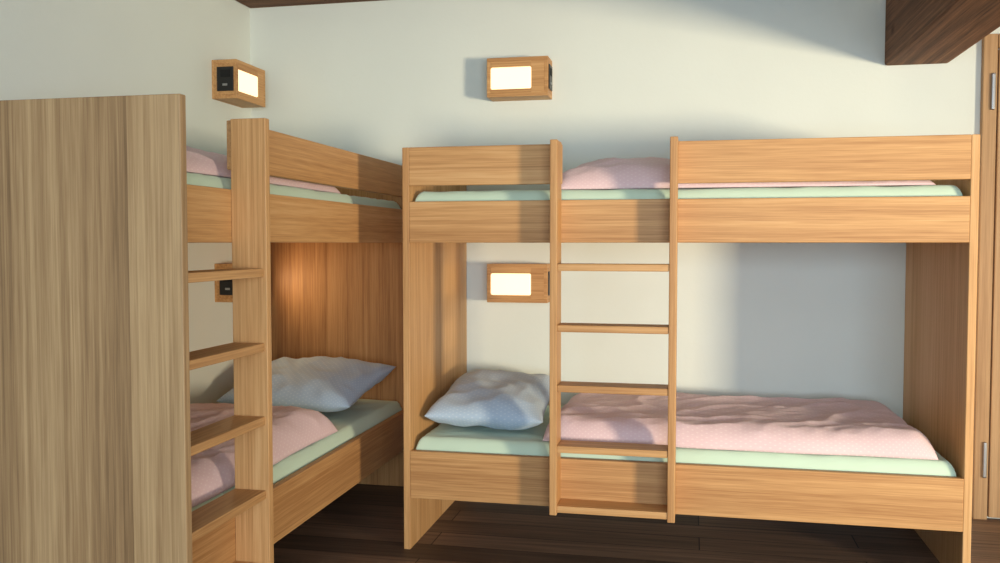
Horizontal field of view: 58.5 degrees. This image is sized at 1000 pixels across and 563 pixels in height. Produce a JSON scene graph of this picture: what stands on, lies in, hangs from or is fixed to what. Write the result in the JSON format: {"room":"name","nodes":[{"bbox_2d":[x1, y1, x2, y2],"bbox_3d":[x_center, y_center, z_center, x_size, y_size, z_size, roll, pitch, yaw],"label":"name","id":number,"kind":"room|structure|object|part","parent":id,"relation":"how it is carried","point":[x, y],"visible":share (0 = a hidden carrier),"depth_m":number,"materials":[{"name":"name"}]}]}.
{"room":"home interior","nodes":[
{"label":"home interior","id":0,"kind":"room"},
{"bbox_2d":[0,0,250,403],"bbox_3d":[-2.050,-0.165,1.514,0.150,2.660,6.820,1,3,12],"label":"wall","id":1,"kind":"structure","parent":0,"point":[49,49],"depth_m":3.83,"materials":[{"name":"paint"}]},
{"bbox_2d":[214,263,232,301],"bbox_3d":[-1.285,0.002,4.442,0.133,0.185,0.303,1,3,12],"label":"wall lamp","id":2,"kind":"object","parent":1,"relation":"attached to","point":[223,288],"visible":0.25,"depth_m":4.30,"materials":[{"name":"brown wood"}]},
{"bbox_2d":[220,280,232,294],"bbox_3d":[-1.310,0.008,4.297,0.085,0.115,0.006,1,3,12],"label":"socket","id":3,"kind":"object","parent":2,"relation":"attached to","point":[225,285],"depth_m":4.30,"materials":[{"name":"black plastic"}]},
{"bbox_2d":[212,59,264,107],"bbox_3d":[-1.285,-0.972,4.400,0.133,0.185,0.303,1,3,12],"label":"wall lamp","id":4,"kind":"object","parent":1,"relation":"attached to","point":[235,82],"visible":1,"depth_m":4.29,"materials":[{"name":"brown wood"}]},
{"bbox_2d":[217,66,233,90],"bbox_3d":[-1.310,-0.966,4.255,0.085,0.115,0.006,1,3,12],"label":"socket","id":5,"kind":"object","parent":4,"relation":"attached to","point":[225,74],"depth_m":4.25,"materials":[{"name":"black plastic"}]},
{"bbox_2d":[238,70,257,96],"bbox_3d":[-1.234,-0.966,4.362,0.017,0.104,0.197,1,3,12],"label":"diffuser","id":6,"kind":"object","parent":4,"relation":"attached to","point":[247,79],"depth_m":4.35,"materials":[{"name":"beige plastic"}]},
{"bbox_2d":[236,0,381,7],"bbox_3d":[0.182,-1.503,4.164,3.091,0.215,0.300,1,3,12],"label":"ceiling beam","id":7,"kind":"structure","parent":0,"point":[249,3],"depth_m":4.51,"materials":[{"name":"brown wood"}]},
{"bbox_2d":[250,0,999,518],"bbox_3d":[1.576,-0.278,4.150,5.846,2.660,0.150,1,3,12],"label":"wall","id":8,"kind":"structure","parent":0,"point":[374,79],"depth_m":4.24,"materials":[{"name":"paint"}]},
{"bbox_2d":[487,263,549,302],"bbox_3d":[0.098,0.007,4.332,0.303,0.185,0.133,1,3,12],"label":"wall lamp","id":9,"kind":"object","parent":8,"relation":"attached to","point":[506,282],"visible":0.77,"depth_m":4.27,"materials":[{"name":"brown wood"}]},
{"bbox_2d":[491,273,530,294],"bbox_3d":[0.052,0.013,4.283,0.197,0.104,0.017,1,3,12],"label":"diffuser","id":10,"kind":"object","parent":9,"relation":"attached to","point":[501,283],"depth_m":4.27,"materials":[{"name":"beige plastic"}]},
{"bbox_2d":[548,271,549,295],"bbox_3d":[0.240,0.008,4.296,0.006,0.115,0.085,1,3,12],"label":"socket","id":11,"kind":"object","parent":9,"relation":"attached to","point":[548,271],"depth_m":4.26,"materials":[{"name":"black plastic"}]},
{"bbox_2d":[487,56,551,101],"bbox_3d":[0.098,-0.973,4.290,0.303,0.185,0.133,1,3,12],"label":"wall lamp","id":12,"kind":"object","parent":8,"relation":"attached to","point":[509,78],"visible":1,"depth_m":4.23,"materials":[{"name":"brown wood"}]},
{"bbox_2d":[491,66,530,89],"bbox_3d":[0.052,-0.966,4.241,0.197,0.104,0.017,1,3,12],"label":"diffuser","id":13,"kind":"object","parent":12,"relation":"attached to","point":[502,77],"depth_m":4.23,"materials":[{"name":"beige plastic"}]},
{"bbox_2d":[549,64,551,90],"bbox_3d":[0.240,-0.971,4.253,0.006,0.115,0.085,1,3,12],"label":"socket","id":14,"kind":"object","parent":12,"relation":"attached to","point":[550,65],"depth_m":4.24,"materials":[{"name":"black plastic"}]},
{"bbox_2d":[972,34,999,519],"bbox_3d":[2.595,-0.005,3.843,0.989,2.140,0.050,1,3,12],"label":"door","id":15,"kind":"structure","parent":8,"relation":"in","point":[990,43],"depth_m":3.93,"materials":[{"name":"brown wood"}]},
{"bbox_2d":[982,49,999,517],"bbox_3d":[2.578,0.022,3.848,0.894,2.065,0.050,1,3,12],"label":"door leaf","id":16,"kind":"structure","parent":15,"relation":"attached to","point":[993,494],"depth_m":3.94,"materials":[{"name":"brown wood"}]},
{"bbox_3d":[2.147,0.791,3.957,0.018,0.160,0.020,1,3,12],"label":"hinge","id":17,"kind":"part","parent":16,"relation":"part of","materials":[{"name":"silver metal"}]},
{"bbox_3d":[2.147,-0.828,3.887,0.018,0.160,0.020,1,3,12],"label":"hinge","id":18,"kind":"part","parent":15,"relation":"part of","materials":[{"name":"silver metal"}]},
{"bbox_2d":[274,484,999,562],"bbox_3d":[0.883,1.240,0.950,6.146,0.100,6.820,1,3,12],"label":"floor","id":19,"kind":"structure","parent":0,"point":[365,524],"depth_m":3.72,"materials":[{"name":"brown wood"}]},
{"bbox_2d":[0,94,403,562],"bbox_3d":[-1.051,0.277,3.482,0.990,1.607,2.245,1,3,12],"label":"bunk bed","id":20,"kind":"object","parent":19,"relation":"on","point":[100,214],"visible":0.84,"depth_m":2.37,"materials":[{"name":"brown wood"}]},
{"bbox_3d":[-1.285,0.324,2.399,0.984,1.607,0.028,1,3,12],"label":"panel","id":21,"kind":"part","parent":20,"relation":"part of","materials":[{"name":"brown wood"}]},
{"bbox_3d":[-1.522,-0.236,3.560,0.028,0.162,2.189,1,3,12],"label":"rail","id":22,"kind":"part","parent":20,"relation":"part of","materials":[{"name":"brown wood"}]},
{"bbox_2d":[187,172,400,208],"bbox_3d":[-1.108,-0.282,3.467,0.807,0.150,2.170,1,3,12],"label":"mattress","id":23,"kind":"object","parent":20,"relation":"on","point":[192,178],"visible":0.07,"depth_m":3.31,"materials":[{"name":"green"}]},
{"bbox_2d":[186,145,340,193],"bbox_3d":[-1.180,-0.429,3.139,0.756,0.169,1.446,1,3,12],"label":"duvet","id":24,"kind":"object","parent":23,"relation":"on","point":[199,161],"visible":0.09,"depth_m":2.83,"materials":[{"name":"pink fabric"}]},
{"bbox_3d":[-0.694,-0.229,3.384,0.028,0.162,2.189,1,3,12],"label":"rail","id":25,"kind":"part","parent":20,"relation":"part of","materials":[{"name":"brown wood"}]},
{"bbox_2d":[192,399,401,510],"bbox_3d":[-1.108,0.723,3.511,0.807,0.181,2.170,1,3,12],"label":"mattress","id":26,"kind":"object","parent":20,"relation":"on","point":[364,414],"visible":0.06,"depth_m":3.84,"materials":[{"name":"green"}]},
{"bbox_2d":[190,403,337,506],"bbox_3d":[-1.186,0.579,3.138,0.764,0.135,1.361,1,3,12],"label":"duvet","id":27,"kind":"object","parent":26,"relation":"on","point":[294,429],"visible":0.24,"depth_m":3.29,"materials":[{"name":"pink fabric"}]},
{"bbox_2d":[216,356,394,411],"bbox_3d":[-0.901,0.479,4.203,0.682,0.220,0.487,1,3,18],"label":"pillow","id":28,"kind":"object","parent":26,"relation":"on","point":[317,383],"visible":0.78,"depth_m":4.06,"materials":[{"name":"blue fabric"}]},
{"bbox_3d":[-0.694,0.779,3.428,0.028,0.190,2.189,1,3,12],"label":"rail","id":29,"kind":"part","parent":20,"relation":"part of","materials":[{"name":"brown wood"}]},
{"bbox_3d":[-0.647,-0.456,3.595,0.028,0.151,1.739,1,3,12],"label":"guard rail","id":30,"kind":"part","parent":20,"relation":"part of","materials":[{"name":"brown wood"}]},
{"bbox_3d":[-0.877,0.230,4.577,0.874,1.607,0.028,1,3,12],"label":"panel","id":31,"kind":"part","parent":20,"relation":"part of","materials":[{"name":"brown wood"}]},
{"bbox_2d":[402,134,979,562],"bbox_3d":[0.723,0.264,3.742,2.095,1.612,1.043,1,3,12],"label":"bunk bed","id":32,"kind":"object","parent":19,"relation":"on","point":[939,233],"visible":0.91,"depth_m":3.33,"materials":[{"name":"brown wood"}]},
{"bbox_3d":[-0.276,0.255,4.011,0.028,1.607,0.933,1,3,12],"label":"panel","id":33,"kind":"part","parent":32,"relation":"part of","materials":[{"name":"brown wood"}]},
{"bbox_3d":[-0.060,-0.451,3.471,0.607,0.151,0.028,1,3,12],"label":"guard rail","id":34,"kind":"part","parent":32,"relation":"part of","materials":[{"name":"brown wood"}]},
{"bbox_2d":[416,405,956,476],"bbox_3d":[0.734,0.709,3.817,2.023,0.181,0.865,1,3,12],"label":"mattress","id":35,"kind":"object","parent":32,"relation":"on","point":[445,437],"visible":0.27,"depth_m":3.39,"materials":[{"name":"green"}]},
{"bbox_2d":[425,369,549,429],"bbox_3d":[-0.011,0.511,3.943,0.490,0.197,0.678,0,2,10],"label":"pillow","id":36,"kind":"object","parent":35,"relation":"on","point":[495,399],"visible":0.95,"depth_m":3.68,"materials":[{"name":"blue fabric"}]},
{"bbox_2d":[543,392,937,459],"bbox_3d":[0.955,0.569,3.751,1.460,0.103,0.797,1,3,12],"label":"duvet","id":37,"kind":"object","parent":35,"relation":"on","point":[824,426],"visible":0.91,"depth_m":3.48,"materials":[{"name":"pink fabric"}]},
{"bbox_3d":[0.641,0.781,3.375,2.039,0.190,0.028,1,3,12],"label":"rail","id":38,"kind":"part","parent":32,"relation":"part of","materials":[{"name":"brown wood"}]},
{"bbox_2d":[415,185,962,201],"bbox_3d":[0.734,-0.295,3.773,2.023,0.150,0.865,1,3,12],"label":"mattress","id":39,"kind":"object","parent":32,"relation":"on","point":[917,190],"visible":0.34,"depth_m":3.33,"materials":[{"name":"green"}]},
{"bbox_2d":[561,157,935,189],"bbox_3d":[0.960,-0.445,3.707,1.413,0.153,0.771,1,3,12],"label":"duvet","id":40,"kind":"object","parent":39,"relation":"on","point":[613,173],"visible":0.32,"depth_m":3.44,"materials":[{"name":"pink fabric"}]},
{"bbox_3d":[0.641,-0.226,3.332,2.039,0.162,0.028,1,3,12],"label":"rail","id":41,"kind":"part","parent":32,"relation":"part of","materials":[{"name":"brown wood"}]},
{"bbox_3d":[1.137,-0.438,3.217,1.025,0.155,0.028,1,3,12],"label":"guard rail","id":42,"kind":"part","parent":32,"relation":"part of","materials":[{"name":"brown wood"}]},
{"bbox_3d":[1.746,0.273,3.582,0.028,1.607,0.933,1,3,12],"label":"panel","id":43,"kind":"part","parent":32,"relation":"part of","materials":[{"name":"brown wood"}]},
{"bbox_3d":[0.189,0.002,-2.368,5.846,2.660,0.150,1,3,12],"label":"wall","id":44,"kind":"structure","parent":0,"visible":0},
{"bbox_2d":[885,0,999,65],"bbox_3d":[1.179,-0.982,0.792,0.268,0.306,6.520,1,3,12],"label":"ceiling beam","id":45,"kind":"structure","parent":44,"relation":"attached to","point":[916,31],"depth_m":3.47,"materials":[{"name":"brown wood"}]}
]}

